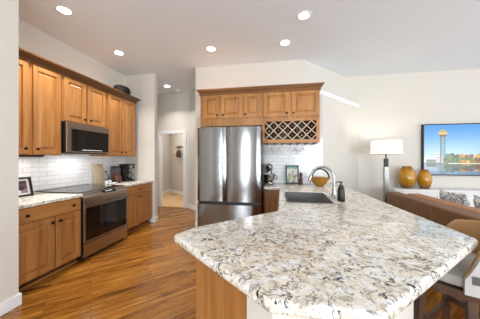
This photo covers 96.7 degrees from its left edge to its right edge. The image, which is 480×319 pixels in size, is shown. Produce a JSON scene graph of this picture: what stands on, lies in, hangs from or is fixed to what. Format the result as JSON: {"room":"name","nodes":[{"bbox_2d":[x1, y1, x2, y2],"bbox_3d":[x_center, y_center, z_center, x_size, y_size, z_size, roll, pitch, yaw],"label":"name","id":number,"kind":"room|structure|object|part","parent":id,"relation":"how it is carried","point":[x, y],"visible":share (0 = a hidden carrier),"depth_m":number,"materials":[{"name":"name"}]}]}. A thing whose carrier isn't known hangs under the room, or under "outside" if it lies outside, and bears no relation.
{"room":"kitchen","nodes":[
{"label":"kitchen","id":0,"kind":"room"},
{"bbox_2d":[0,0,18,302],"bbox_3d":[-2.941,-0.230,0.222,1.070,3.220,3.815,0,0,10],"label":"wall","id":1,"kind":"structure","parent":0,"point":[9,9],"depth_m":1.93,"materials":[{"name":"white paint"}]},
{"bbox_2d":[0,293,21,315],"bbox_3d":[-2.405,1.325,0.136,0.016,0.110,3.832,0,0,10],"label":"baseboard","id":2,"kind":"structure","parent":1,"relation":"attached to","point":[15,301],"depth_m":1.93,"materials":[{"name":"white paint"}]},
{"bbox_2d":[19,19,124,192],"bbox_3d":[-2.840,-0.230,3.506,0.128,3.220,2.760,0,0,10],"label":"wall","id":3,"kind":"structure","parent":0,"point":[63,170],"depth_m":3.38,"materials":[{"name":"white tile"}]},
{"bbox_2d":[19,59,60,154],"bbox_3d":[-2.734,-0.625,2.576,0.400,1.160,0.885,0,0,10],"label":"upper cabinet","id":4,"kind":"object","parent":3,"relation":"attached to","point":[39,87],"visible":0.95,"depth_m":2.70,"materials":[{"name":"brown wood"}]},
{"bbox_3d":[-2.610,-0.611,2.359,0.020,1.108,0.460,0,0,10],"label":"door","id":5,"kind":"part","parent":4,"relation":"part of","materials":[{"name":"brown wood"}]},
{"bbox_2d":[19,155,43,156],"bbox_3d":[-2.718,-0.032,2.723,0.140,0.024,0.300,0,0,10],"label":"light","id":6,"kind":"object","parent":4,"relation":"attached to","point":[19,155],"visible":0.56,"depth_m":2.71,"materials":[{"name":"black plastic"}]},
{"bbox_3d":[-2.531,-0.611,2.805,0.020,1.108,0.345,0,0,10],"label":"door","id":7,"kind":"part","parent":4,"relation":"part of","materials":[{"name":"brown wood"}]},
{"bbox_2d":[19,47,140,103],"bbox_3d":[-2.579,-1.224,3.391,0.424,0.105,2.544,0,0,10],"label":"crown molding","id":8,"kind":"structure","parent":4,"relation":"attached to","point":[25,55],"depth_m":3.08,"materials":[{"name":"brown wood"}]},
{"bbox_2d":[61,75,105,127],"bbox_3d":[-2.587,-0.868,3.410,0.400,0.675,0.787,0,0,10],"label":"upper cabinet","id":9,"kind":"object","parent":3,"relation":"attached to","point":[81,103],"visible":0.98,"depth_m":3.30,"materials":[{"name":"brown wood"}]},
{"bbox_3d":[-2.462,-0.854,3.196,0.020,0.623,0.350,0,0,10],"label":"door","id":10,"kind":"part","parent":9,"relation":"part of","materials":[{"name":"brown wood"}]},
{"bbox_2d":[61,121,108,154],"bbox_3d":[-2.574,-0.296,3.410,0.425,0.458,0.773,0,0,10],"label":"microwave","id":11,"kind":"object","parent":9,"relation":"attached to","point":[76,138],"visible":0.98,"depth_m":3.25,"materials":[{"name":"black glass"}]},
{"bbox_3d":[-2.396,-0.854,3.570,0.020,0.623,0.360,0,0,10],"label":"door","id":12,"kind":"part","parent":9,"relation":"part of","materials":[{"name":"brown wood"}]},
{"bbox_2d":[89,92,134,155],"bbox_3d":[-2.450,-0.625,4.190,0.400,1.160,0.778,0,0,10],"label":"upper cabinet","id":13,"kind":"object","parent":3,"relation":"attached to","point":[120,113],"visible":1,"depth_m":4.09,"materials":[{"name":"brown wood"}]},
{"bbox_3d":[-2.324,-0.611,3.979,0.020,1.108,0.350,0,0,10],"label":"door","id":14,"kind":"part","parent":13,"relation":"part of","materials":[{"name":"brown wood"}]},
{"bbox_2d":[113,85,130,94],"bbox_3d":[-2.364,-1.357,4.275,0.265,0.158,0.375,0,0,10],"label":"wicker basket","id":15,"kind":"object","parent":13,"relation":"on","point":[122,88],"visible":0.62,"depth_m":4.16,"materials":[{"name":"black wicker"}]},
{"bbox_3d":[-2.258,-0.611,4.353,0.020,1.108,0.350,0,0,10],"label":"door","id":16,"kind":"part","parent":13,"relation":"part of","materials":[{"name":"brown wood"}]},
{"bbox_2d":[124,73,157,221],"bbox_3d":[-2.196,-0.230,4.733,0.730,3.220,0.120,0,0,10],"label":"wall","id":17,"kind":"structure","parent":0,"point":[144,87],"depth_m":4.66,"materials":[{"name":"white paint"}]},
{"bbox_2d":[162,134,169,190],"bbox_3d":[-3.189,-0.230,7.741,0.130,3.220,2.660,0,0,10],"label":"wall","id":18,"kind":"structure","parent":0,"point":[165,137],"depth_m":8.54,"materials":[{"name":"grey paint"}]},
{"bbox_2d":[162,192,182,206],"bbox_3d":[-2.131,1.428,8.073,5.000,0.104,3.840,0,0,10],"label":"floor","id":19,"kind":"structure","parent":0,"point":[176,200],"depth_m":6.99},
{"bbox_2d":[158,93,188,207],"bbox_3d":[-2.677,-0.230,6.240,2.560,3.220,0.120,0,0,10],"label":"wall","id":20,"kind":"structure","parent":0,"point":[173,109],"depth_m":6.02,"materials":[{"name":"white paint"}]},
{"bbox_2d":[158,130,185,207],"bbox_3d":[-1.931,0.295,6.095,0.900,2.170,0.145,0,0,10],"label":"door frame","id":21,"kind":"structure","parent":20,"relation":"in","point":[183,132],"depth_m":6.07,"materials":[{"name":"white paint"}]},
{"bbox_2d":[170,134,182,191],"bbox_3d":[-1.925,-0.230,7.929,0.153,3.220,2.863,0,0,-42],"label":"wall","id":22,"kind":"structure","parent":0,"point":[176,163],"depth_m":8.49,"materials":[{"name":"grey paint"}]},
{"bbox_2d":[170,189,182,194],"bbox_3d":[-1.995,1.325,7.890,0.016,0.110,2.736,0,0,-42],"label":"baseboard","id":23,"kind":"structure","parent":22,"relation":"attached to","point":[171,190],"depth_m":8.46,"materials":[{"name":"white paint"}]},
{"bbox_2d":[189,89,194,205],"bbox_3d":[-1.080,-0.230,5.610,0.142,3.220,1.022,0,0,-37],"label":"wall","id":24,"kind":"structure","parent":0,"point":[192,93],"depth_m":5.78,"materials":[{"name":"white paint"}]},
{"bbox_2d":[188,204,194,210],"bbox_3d":[-1.127,1.325,5.559,0.016,0.110,0.998,0,0,-38],"label":"baseboard","id":25,"kind":"structure","parent":24,"relation":"attached to","point":[192,207],"depth_m":5.79,"materials":[{"name":"white paint"}]},
{"bbox_2d":[0,206,479,318],"bbox_3d":[0.593,1.430,0.484,13.000,0.100,10.160,0,0,10],"label":"floor","id":26,"kind":"structure","parent":0,"point":[145,274],"depth_m":2.34,"materials":[{"name":"brown wood"}]},
{"bbox_2d":[19,197,80,291],"bbox_3d":[-2.533,0.946,2.508,0.800,0.868,0.790,0,0,10],"label":"base cabinet","id":27,"kind":"object","parent":26,"relation":"on","point":[50,233],"visible":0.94,"depth_m":2.42,"materials":[{"name":"brown wood"}]},
{"bbox_3d":[-2.208,0.979,2.281,0.020,0.592,0.432,0,0,10],"label":"door","id":28,"kind":"part","parent":27,"relation":"part of","materials":[{"name":"brown wood"}]},
{"bbox_3d":[-2.250,1.369,2.458,0.014,0.022,0.790,0,0,10],"label":"shoe molding","id":29,"kind":"part","parent":27,"relation":"part of","materials":[{"name":"brown wood"}]},
{"bbox_3d":[-2.179,0.595,2.445,0.020,0.146,0.766,0,0,10],"label":"drawer","id":30,"kind":"part","parent":27,"relation":"part of","materials":[{"name":"brown wood"}]},
{"bbox_2d":[19,192,82,208],"bbox_3d":[-2.547,0.490,2.514,0.790,0.040,0.797,0,0,10],"label":"countertop","id":31,"kind":"structure","parent":27,"relation":"on","point":[38,198],"depth_m":2.52,"materials":[{"name":"beige stone"}]},
{"bbox_2d":[19,177,33,196],"bbox_3d":[-2.688,0.350,2.510,0.081,0.240,0.410,0,0,10],"label":"photo frame","id":32,"kind":"object","parent":31,"relation":"on","point":[25,183],"visible":0.38,"depth_m":2.65,"materials":[{"name":"black plastic"}]},
{"bbox_2d":[19,181,27,193],"bbox_3d":[-2.686,0.350,2.509,0.032,0.146,0.310,0,0,10],"label":"photo","id":33,"kind":"object","parent":32,"relation":"attached to","point":[23,185],"depth_m":2.62},
{"bbox_3d":[-2.140,0.979,2.665,0.020,0.592,0.320,0,0,10],"label":"door","id":34,"kind":"part","parent":27,"relation":"part of","materials":[{"name":"brown wood"}]},
{"bbox_2d":[36,184,128,260],"bbox_3d":[-2.368,0.919,3.325,0.841,0.922,0.846,0,0,10],"label":"range","id":35,"kind":"object","parent":26,"relation":"on","point":[103,207],"visible":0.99,"depth_m":3.15,"materials":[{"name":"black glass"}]},
{"bbox_2d":[36,184,123,192],"bbox_3d":[-2.430,0.463,3.336,0.715,0.010,0.846,0,0,10],"label":"cooktop","id":36,"kind":"object","parent":35,"relation":"in","point":[88,188],"depth_m":3.26,"materials":[{"name":"black glass"}]},
{"bbox_3d":[-2.048,0.527,3.268,0.072,0.126,0.840,0,0,10],"label":"control panel","id":37,"kind":"part","parent":35,"relation":"part of","materials":[{"name":"silver metal"}]},
{"bbox_3d":[-2.033,1.245,3.266,0.042,0.180,0.832,0,0,10],"label":"storage drawer","id":38,"kind":"part","parent":35,"relation":"part of","materials":[{"name":"silver metal"}]},
{"bbox_3d":[-2.033,0.870,3.266,0.042,0.550,0.832,0,0,10],"label":"oven door","id":39,"kind":"part","parent":35,"relation":"part of","materials":[{"name":"black glass"}]},
{"bbox_3d":[-1.983,0.645,3.257,0.059,0.032,0.760,0,0,10],"label":"handle","id":40,"kind":"part","parent":35,"relation":"part of","materials":[{"name":"silver metal"}]},
{"bbox_2d":[126,183,151,232],"bbox_3d":[-2.284,0.946,4.208,0.700,0.868,0.905,0,0,10],"label":"base cabinet","id":41,"kind":"object","parent":26,"relation":"on","point":[139,201],"visible":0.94,"depth_m":4.17,"materials":[{"name":"brown wood"}]},
{"bbox_2d":[101,180,152,186],"bbox_3d":[-2.295,0.490,4.215,0.695,0.040,0.925,0,0,10],"label":"countertop","id":42,"kind":"structure","parent":41,"relation":"on","point":[135,182],"depth_m":4.18,"materials":[{"name":"beige stone"}]},
{"bbox_2d":[92,164,104,183],"bbox_3d":[-2.626,0.283,3.971,0.074,0.366,0.220,0,0,10],"label":"cutting board","id":43,"kind":"object","parent":42,"relation":"on","point":[98,171],"visible":0.9,"depth_m":3.95,"materials":[{"name":"brown wood"}]},
{"bbox_2d":[111,166,120,181],"bbox_3d":[-2.510,0.312,4.306,0.140,0.314,0.120,0,0,10],"label":"canister","id":44,"kind":"object","parent":42,"relation":"on","point":[114,169],"visible":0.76,"depth_m":4.25,"materials":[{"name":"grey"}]},
{"bbox_2d":[112,174,121,182],"bbox_3d":[-2.394,0.384,4.140,0.184,0.170,0.163,0,0,-42],"label":"jug","id":45,"kind":"object","parent":42,"relation":"on","point":[117,177],"visible":0.96,"depth_m":4.09,"materials":[{"name":"red ceramic"}]},
{"bbox_2d":[119,164,133,180],"bbox_3d":[-2.360,0.292,4.478,0.236,0.354,0.207,0,0,10],"label":"coffee maker","id":46,"kind":"object","parent":42,"relation":"on","point":[126,175],"visible":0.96,"depth_m":4.40,"materials":[{"name":"black plastic"}]},
{"bbox_3d":[-2.430,0.323,4.475,0.100,0.225,0.176,0,0,10],"label":"water tank","id":47,"kind":"part","parent":46,"relation":"part of","materials":[{"name":"black plastic"}]},
{"bbox_3d":[-2.016,0.979,3.941,0.020,0.592,0.447,0,0,10],"label":"door","id":48,"kind":"part","parent":41,"relation":"part of","materials":[{"name":"brown wood"}]},
{"bbox_3d":[-2.051,1.369,4.167,0.014,0.022,0.905,0,0,10],"label":"shoe molding","id":49,"kind":"part","parent":41,"relation":"part of","materials":[{"name":"brown wood"}]},
{"bbox_3d":[-1.979,0.595,4.154,0.020,0.146,0.881,0,0,10],"label":"drawer","id":50,"kind":"part","parent":41,"relation":"part of","materials":[{"name":"brown wood"}]},
{"bbox_3d":[-1.939,0.979,4.381,0.020,0.592,0.420,0,0,10],"label":"door","id":51,"kind":"part","parent":41,"relation":"part of","materials":[{"name":"brown wood"}]},
{"bbox_2d":[196,258,246,318],"bbox_3d":[0.145,0.941,1.171,0.654,0.878,0.397,0,0,-35],"label":"base cabinet","id":52,"kind":"object","parent":26,"relation":"on","point":[216,298],"visible":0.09,"depth_m":0.99,"materials":[{"name":"brown wood"}]},
{"bbox_2d":[198,126,262,226],"bbox_3d":[-0.129,0.453,3.390,0.958,1.854,0.537,0,0,10],"label":"refrigerator","id":53,"kind":"object","parent":26,"relation":"on","point":[230,159],"visible":0.88,"depth_m":3.13,"materials":[{"name":"silver metal"}]},
{"bbox_3d":[-0.422,0.086,3.211,0.444,1.097,0.082,0,0,10],"label":"door","id":54,"kind":"part","parent":53,"relation":"part of","materials":[{"name":"silver metal"}]},
{"bbox_3d":[-0.169,1.001,3.166,0.958,0.638,0.082,0,0,10],"label":"freezer drawer","id":55,"kind":"part","parent":53,"relation":"part of","materials":[{"name":"silver metal"}]},
{"bbox_3d":[0.053,0.086,3.127,0.508,1.097,0.082,0,0,10],"label":"door","id":56,"kind":"part","parent":53,"relation":"part of","materials":[{"name":"silver metal"}]},
{"bbox_2d":[264,190,278,213],"bbox_3d":[0.556,0.941,3.662,0.267,0.878,0.535,0,0,10],"label":"base cabinet","id":57,"kind":"object","parent":26,"relation":"on","point":[271,197],"visible":0.27,"depth_m":3.40,"materials":[{"name":"brown wood"}]},
{"bbox_2d":[370,140,402,202],"bbox_3d":[2.872,0.516,4.195,0.536,1.728,0.536,0,0,10],"label":"floor lamp","id":58,"kind":"object","parent":26,"relation":"on","point":[378,147],"visible":0.85,"depth_m":4.09,"materials":[{"name":"white fabric"}]},
{"bbox_3d":[2.872,0.757,4.195,0.076,1.195,0.076,0,0,10],"label":"post","id":59,"kind":"part","parent":58,"relation":"part of","materials":[{"name":"silver metal"}]},
{"bbox_3d":[2.872,-0.215,4.195,0.536,0.266,0.536,0,0,10],"label":"lamp shade","id":60,"kind":"part","parent":58,"relation":"part of","materials":[{"name":"white fabric"}]},
{"bbox_2d":[387,191,479,226],"bbox_3d":[2.800,0.973,2.045,1.036,0.815,3.300,0,0,10],"label":"sofa","id":61,"kind":"object","parent":26,"relation":"on","point":[440,211],"visible":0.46,"depth_m":2.73,"materials":[{"name":"brown leather"}]},
{"bbox_2d":[408,193,467,207],"bbox_3d":[2.752,0.818,3.036,0.215,0.505,0.955,0,0,10],"label":"cushion","id":62,"kind":"object","parent":61,"relation":"on","point":[441,201],"depth_m":2.89,"materials":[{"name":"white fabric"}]},
{"bbox_2d":[439,189,470,206],"bbox_3d":[3.098,0.685,3.058,0.225,0.423,0.446,0,0,10],"label":"throw pillow","id":63,"kind":"object","parent":61,"relation":"on","point":[463,199],"visible":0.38,"depth_m":2.96,"materials":[{"name":"white fabric"}]},
{"bbox_2d":[456,206,479,213],"bbox_3d":[2.584,0.818,2.086,0.215,0.505,0.955,0,0,10],"label":"cushion","id":64,"kind":"object","parent":61,"relation":"on","point":[471,209],"depth_m":2.41,"materials":[{"name":"brown leather"}]},
{"bbox_2d":[473,195,479,208],"bbox_3d":[3.001,0.680,2.507,0.231,0.433,0.458,0,0,10],"label":"throw pillow","id":65,"kind":"object","parent":61,"relation":"on","point":[476,200],"visible":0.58,"depth_m":2.65,"materials":[{"name":"white fabric"}]},
{"bbox_2d":[389,187,479,206],"bbox_3d":[4.706,0.995,4.171,3.220,0.770,0.410,0,0,10],"label":"media console","id":66,"kind":"object","parent":26,"relation":"on","point":[433,192],"visible":0.27,"depth_m":4.18,"materials":[{"name":"white paint"}]},
{"bbox_2d":[398,166,415,188],"bbox_3d":[3.441,0.384,4.399,0.304,0.450,0.304,0,0,10],"label":"vase","id":67,"kind":"object","parent":66,"relation":"on","point":[406,175],"visible":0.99,"depth_m":4.30,"materials":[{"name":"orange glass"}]},
{"bbox_3d":[3.521,0.980,4.202,0.755,0.620,0.020,0,0,10],"label":"door","id":68,"kind":"part","parent":66,"relation":"part of","materials":[{"name":"white paint"}]},
{"bbox_2d":[417,169,431,188],"bbox_3d":[3.756,0.416,4.344,0.244,0.385,0.244,0,0,10],"label":"vase","id":69,"kind":"object","parent":66,"relation":"on","point":[424,177],"visible":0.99,"depth_m":4.27,"materials":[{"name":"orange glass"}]},
{"bbox_3d":[4.289,0.980,4.067,0.755,0.620,0.020,0,0,10],"label":"door","id":70,"kind":"part","parent":66,"relation":"part of","materials":[{"name":"white paint"}]},
{"bbox_2d":[413,219,479,318],"bbox_3d":[1.394,0.902,1.351,0.600,0.955,0.620,0,0,10],"label":"bar stool","id":71,"kind":"object","parent":26,"relation":"on","point":[462,282],"visible":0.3,"depth_m":1.23,"materials":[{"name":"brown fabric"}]},
{"bbox_3d":[1.133,1.075,1.353,0.083,0.611,0.044,0,0,-2],"label":"leg","id":72,"kind":"part","parent":71,"relation":"part of","materials":[{"name":"brown wood"}]},
{"bbox_3d":[1.514,1.075,1.564,0.044,0.611,0.083,0,0,34],"label":"leg","id":73,"kind":"part","parent":71,"relation":"part of","materials":[{"name":"brown wood"}]},
{"bbox_3d":[1.377,0.745,1.361,0.532,0.051,0.532,0,0,10],"label":"seat rail","id":74,"kind":"part","parent":71,"relation":"part of","materials":[{"name":"brown wood"}]},
{"bbox_2d":[439,253,476,287],"bbox_3d":[1.377,0.674,1.361,0.504,0.088,0.504,0,0,10],"label":"seat cushion","id":75,"kind":"object","parent":71,"relation":"on","point":[454,278],"depth_m":1.21,"materials":[{"name":"grey fabric"}]},
{"bbox_3d":[1.255,1.075,1.150,0.044,0.611,0.083,0,0,30],"label":"leg","id":76,"kind":"part","parent":71,"relation":"part of","materials":[{"name":"brown wood"}]},
{"bbox_3d":[0.523,0.941,2.502,0.138,0.878,1.790,0,0,10],"label":"cabinet","id":77,"kind":"object","parent":26,"relation":"on","visible":0},
{"bbox_2d":[174,183,477,318],"bbox_3d":[0.682,0.476,2.407,1.722,0.048,3.621,0,0,10],"label":"countertop","id":78,"kind":"structure","parent":77,"relation":"on","point":[362,256],"depth_m":1.03,"materials":[{"name":"beige stone"}]},
{"bbox_2d":[263,163,277,184],"bbox_3d":[0.535,0.269,3.748,0.251,0.366,0.331,0,0,10],"label":"stand mixer","id":79,"kind":"object","parent":78,"relation":"on","point":[269,178],"visible":1,"depth_m":3.63,"materials":[{"name":"silver metal"}]},
{"bbox_2d":[263,173,277,182],"bbox_3d":[0.526,0.341,3.695,0.251,0.150,0.208,0,0,10],"label":"bowl","id":80,"kind":"object","parent":79,"relation":"on","point":[268,177],"depth_m":3.63,"materials":[{"name":"silver metal"}]},
{"bbox_2d":[286,165,298,183],"bbox_3d":[0.934,0.285,3.814,0.225,0.325,0.066,0,0,10],"label":"photo frame","id":81,"kind":"object","parent":78,"relation":"on","point":[292,171],"visible":1,"depth_m":3.81,"materials":[{"name":"green paint"}]},
{"bbox_2d":[299,172,302,183],"bbox_3d":[1.070,0.347,3.741,0.072,0.208,0.071,0,0,10],"label":"figurine","id":82,"kind":"object","parent":78,"relation":"on","point":[300,174],"visible":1,"depth_m":3.72,"materials":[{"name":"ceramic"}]},
{"bbox_2d":[285,192,333,203],"bbox_3d":[0.795,0.566,2.515,0.494,0.229,0.702,0,0,10],"label":"sink","id":83,"kind":"object","parent":78,"relation":"in","point":[292,197],"visible":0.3,"depth_m":2.83,"materials":[{"name":"grey metal"}]},
{"bbox_2d":[311,168,329,186],"bbox_3d":[1.291,0.302,3.448,0.310,0.298,0.188,0,0,10],"label":"bowl","id":84,"kind":"object","parent":78,"relation":"on","point":[319,181],"visible":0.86,"depth_m":3.40,"materials":[{"name":"orange ceramic"}]},
{"bbox_3d":[1.298,0.243,3.447,0.296,0.179,0.025,0,0,10],"label":"handle","id":85,"kind":"part","parent":84,"relation":"part of","materials":[{"name":"silver metal"}]},
{"bbox_2d":[308,166,337,197],"bbox_3d":[0.978,0.268,2.482,0.361,0.367,0.067,0,0,17],"label":"faucet","id":86,"kind":"object","parent":78,"relation":"on","point":[334,191],"visible":0.97,"depth_m":2.45,"materials":[{"name":"silver metal"}]},
{"bbox_3d":[0.962,0.208,2.491,0.275,0.247,0.025,0,0,19],"label":"spout","id":87,"kind":"part","parent":86,"relation":"part of","materials":[{"name":"silver metal"}]},
{"bbox_2d":[335,181,344,201],"bbox_3d":[1.071,0.347,2.266,0.086,0.209,0.078,0,0,-28],"label":"soap dispenser","id":88,"kind":"object","parent":78,"relation":"on","point":[341,191],"visible":1,"depth_m":2.24,"materials":[{"name":"black plastic"}]},
{"bbox_2d":[337,186,344,201],"bbox_3d":[1.075,0.372,2.268,0.078,0.158,0.078,0,0,10],"label":"bottle","id":89,"kind":"object","parent":88,"relation":"attached to","point":[341,191],"depth_m":2.24,"materials":[{"name":"black plastic"}]},
{"bbox_2d":[19,0,479,93],"bbox_3d":[0.926,-1.890,2.375,13.000,0.100,14.000,0,0,10],"label":"ceiling","id":90,"kind":"structure","parent":0,"point":[168,39],"depth_m":3.14,"materials":[{"name":"white paint"}]},
{"bbox_2d":[54,5,73,15],"bbox_3d":[-2.183,-1.837,2.649,0.196,0.006,0.196,0,0,10],"label":"recessed light","id":91,"kind":"object","parent":90,"relation":"in","point":[61,9],"visible":1,"depth_m":2.64,"materials":[{"name":"white paint"}]},
{"bbox_2d":[112,50,124,55],"bbox_3d":[-2.107,-1.837,3.712,0.196,0.006,0.196,0,0,10],"label":"recessed light","id":92,"kind":"object","parent":90,"relation":"in","point":[117,52],"visible":1,"depth_m":3.70,"materials":[{"name":"white paint"}]},
{"bbox_2d":[205,46,216,51],"bbox_3d":[-0.486,-1.837,3.579,0.196,0.006,0.196,0,0,10],"label":"recessed light","id":93,"kind":"object","parent":90,"relation":"in","point":[208,48],"visible":1,"depth_m":3.56,"materials":[{"name":"white paint"}]},
{"bbox_2d":[279,39,290,45],"bbox_3d":[0.715,-1.837,3.387,0.196,0.006,0.196,0,0,10],"label":"recessed light","id":94,"kind":"object","parent":90,"relation":"in","point":[285,42],"visible":1,"depth_m":3.38,"materials":[{"name":"white paint"}]},
{"bbox_2d":[296,10,311,20],"bbox_3d":[0.823,-1.837,2.744,0.196,0.006,0.196,0,0,10],"label":"recessed light","id":95,"kind":"object","parent":90,"relation":"in","point":[306,14],"visible":1,"depth_m":2.74,"materials":[{"name":"white paint"}]},
{"bbox_2d":[195,59,304,220],"bbox_3d":[0.161,-0.230,4.196,2.140,3.220,0.120,0,0,10],"label":"wall","id":96,"kind":"structure","parent":0,"point":[290,71],"depth_m":4.16,"materials":[{"name":"white paint"}]},
{"bbox_2d":[201,94,243,126],"bbox_3d":[-0.293,-0.858,3.872,0.767,0.585,0.425,0,0,10],"label":"upper cabinet","id":97,"kind":"object","parent":96,"relation":"attached to","point":[226,110],"visible":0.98,"depth_m":3.70,"materials":[{"name":"brown wood"}]},
{"bbox_3d":[-0.506,-0.898,3.735,0.297,0.407,0.020,0,0,10],"label":"door","id":98,"kind":"part","parent":97,"relation":"part of","materials":[{"name":"brown wood"}]},
{"bbox_3d":[-0.148,-0.898,3.671,0.370,0.407,0.020,0,0,10],"label":"door","id":99,"kind":"part","parent":97,"relation":"part of","materials":[{"name":"brown wood"}]},
{"bbox_2d":[196,82,323,96],"bbox_3d":[0.317,-1.156,3.758,2.132,0.092,0.438,0,0,10],"label":"crown molding","id":100,"kind":"structure","parent":97,"relation":"attached to","point":[303,86],"depth_m":3.55,"materials":[{"name":"brown wood"}]},
{"bbox_2d":[261,95,357,213],"bbox_3d":[1.029,0.130,4.144,3.373,2.500,0.854,0,0,-10],"label":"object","id":101,"kind":"structure","parent":0,"point":[338,120],"depth_m":4.20,"materials":[{"name":"white paint"}]},
{"bbox_2d":[243,93,261,127],"bbox_3d":[0.240,-0.858,3.778,0.315,0.585,0.425,0,0,10],"label":"upper cabinet","id":102,"kind":"object","parent":101,"relation":"attached to","point":[252,102],"visible":0.96,"depth_m":3.61,"materials":[{"name":"brown wood"}]},
{"bbox_3d":[0.209,-0.898,3.609,0.282,0.407,0.020,0,0,10],"label":"door","id":103,"kind":"part","parent":102,"relation":"part of","materials":[{"name":"brown wood"}]},
{"bbox_2d":[262,89,319,119],"bbox_3d":[0.852,-0.902,3.670,0.926,0.495,0.425,0,0,10],"label":"upper cabinet","id":104,"kind":"object","parent":101,"relation":"attached to","point":[302,103],"visible":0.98,"depth_m":3.50,"materials":[{"name":"brown wood"}]},
{"bbox_3d":[0.596,-0.896,3.540,0.415,0.412,0.020,0,0,10],"label":"door","id":105,"kind":"part","parent":104,"relation":"part of","materials":[{"name":"brown wood"}]},
{"bbox_2d":[262,118,319,144],"bbox_3d":[0.857,-0.448,3.695,0.926,0.411,0.375,0,0,10],"label":"wine rack","id":106,"kind":"object","parent":104,"relation":"attached to","point":[301,124],"visible":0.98,"depth_m":3.57,"materials":[{"name":"brown wood"}]},
{"bbox_3d":[0.886,-0.467,3.874,0.831,0.303,0.012,0,0,10],"label":"panel","id":107,"kind":"part","parent":106,"relation":"part of","materials":[{"name":"brown wood"}]},
{"bbox_2d":[292,143,296,153],"bbox_3d":[0.919,-0.164,3.595,0.076,0.180,0.076,0,0,10],"label":"wine glass","id":108,"kind":"object","parent":106,"relation":"hanging from","point":[294,151],"visible":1,"depth_m":3.57,"materials":[{"name":"white"}]},
{"bbox_2d":[300,143,304,153],"bbox_3d":[1.058,-0.164,3.621,0.076,0.180,0.076,0,0,10],"label":"wine glass","id":109,"kind":"object","parent":106,"relation":"hanging from","point":[302,151],"visible":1,"depth_m":3.60,"materials":[{"name":"white"}]},
{"bbox_3d":[1.058,-0.896,3.459,0.427,0.412,0.020,0,0,10],"label":"door","id":110,"kind":"part","parent":104,"relation":"part of","materials":[{"name":"brown wood"}]},
{"bbox_2d":[264,138,322,183],"bbox_3d":[0.960,0.040,3.872,1.025,0.820,0.010,0,0,10],"label":"wall","id":111,"kind":"structure","parent":101,"relation":"attached to","point":[312,158],"depth_m":3.86,"materials":[{"name":"white tile"}]},
{"bbox_2d":[320,90,358,107],"bbox_3d":[1.950,-1.165,4.309,1.675,0.090,0.276,0,0,-38],"label":"trim ledge","id":112,"kind":"object","parent":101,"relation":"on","point":[322,92],"visible":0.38,"depth_m":4.12,"materials":[{"name":"white paint"}]},
{"bbox_2d":[305,60,344,98],"bbox_3d":[1.787,-1.480,4.480,1.619,0.720,0.135,0,0,-35],"label":"wall","id":113,"kind":"structure","parent":0,"point":[334,83],"depth_m":4.39,"materials":[{"name":"white paint"}]},
{"bbox_2d":[247,296,412,318],"bbox_3d":[1.016,0.941,2.125,0.725,0.878,3.288,0,0,25],"label":"wall","id":114,"kind":"structure","parent":0,"point":[254,310],"depth_m":0.80,"materials":[{"name":"white paint"}]},
{"bbox_2d":[345,69,479,201],"bbox_3d":[4.992,-0.230,4.410,5.700,3.220,0.120,0,0,10],"label":"wall","id":115,"kind":"structure","parent":0,"point":[391,106],"depth_m":4.60,"materials":[{"name":"white paint"}]},
{"bbox_2d":[421,123,479,175],"bbox_3d":[4.798,-0.184,4.349,1.920,1.072,0.064,0,0,10],"label":"television","id":116,"kind":"object","parent":115,"relation":"attached to","point":[446,149],"visible":0.98,"depth_m":4.39,"materials":[{"name":"black plastic"}]},
{"bbox_3d":[-2.351,-0.456,8.285,0.375,0.072,0.297,0,0,10],"label":"coat hook","id":117,"kind":"object","parent":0,"visible":0},
{"bbox_2d":[176,146,180,156],"bbox_3d":[-2.329,-0.253,8.089,0.095,0.425,0.240,0,0,-42],"label":"handbag","id":118,"kind":"object","parent":117,"relation":"hanging from","point":[178,153],"visible":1,"depth_m":8.02,"materials":[{"name":"brown leather"}]}
]}

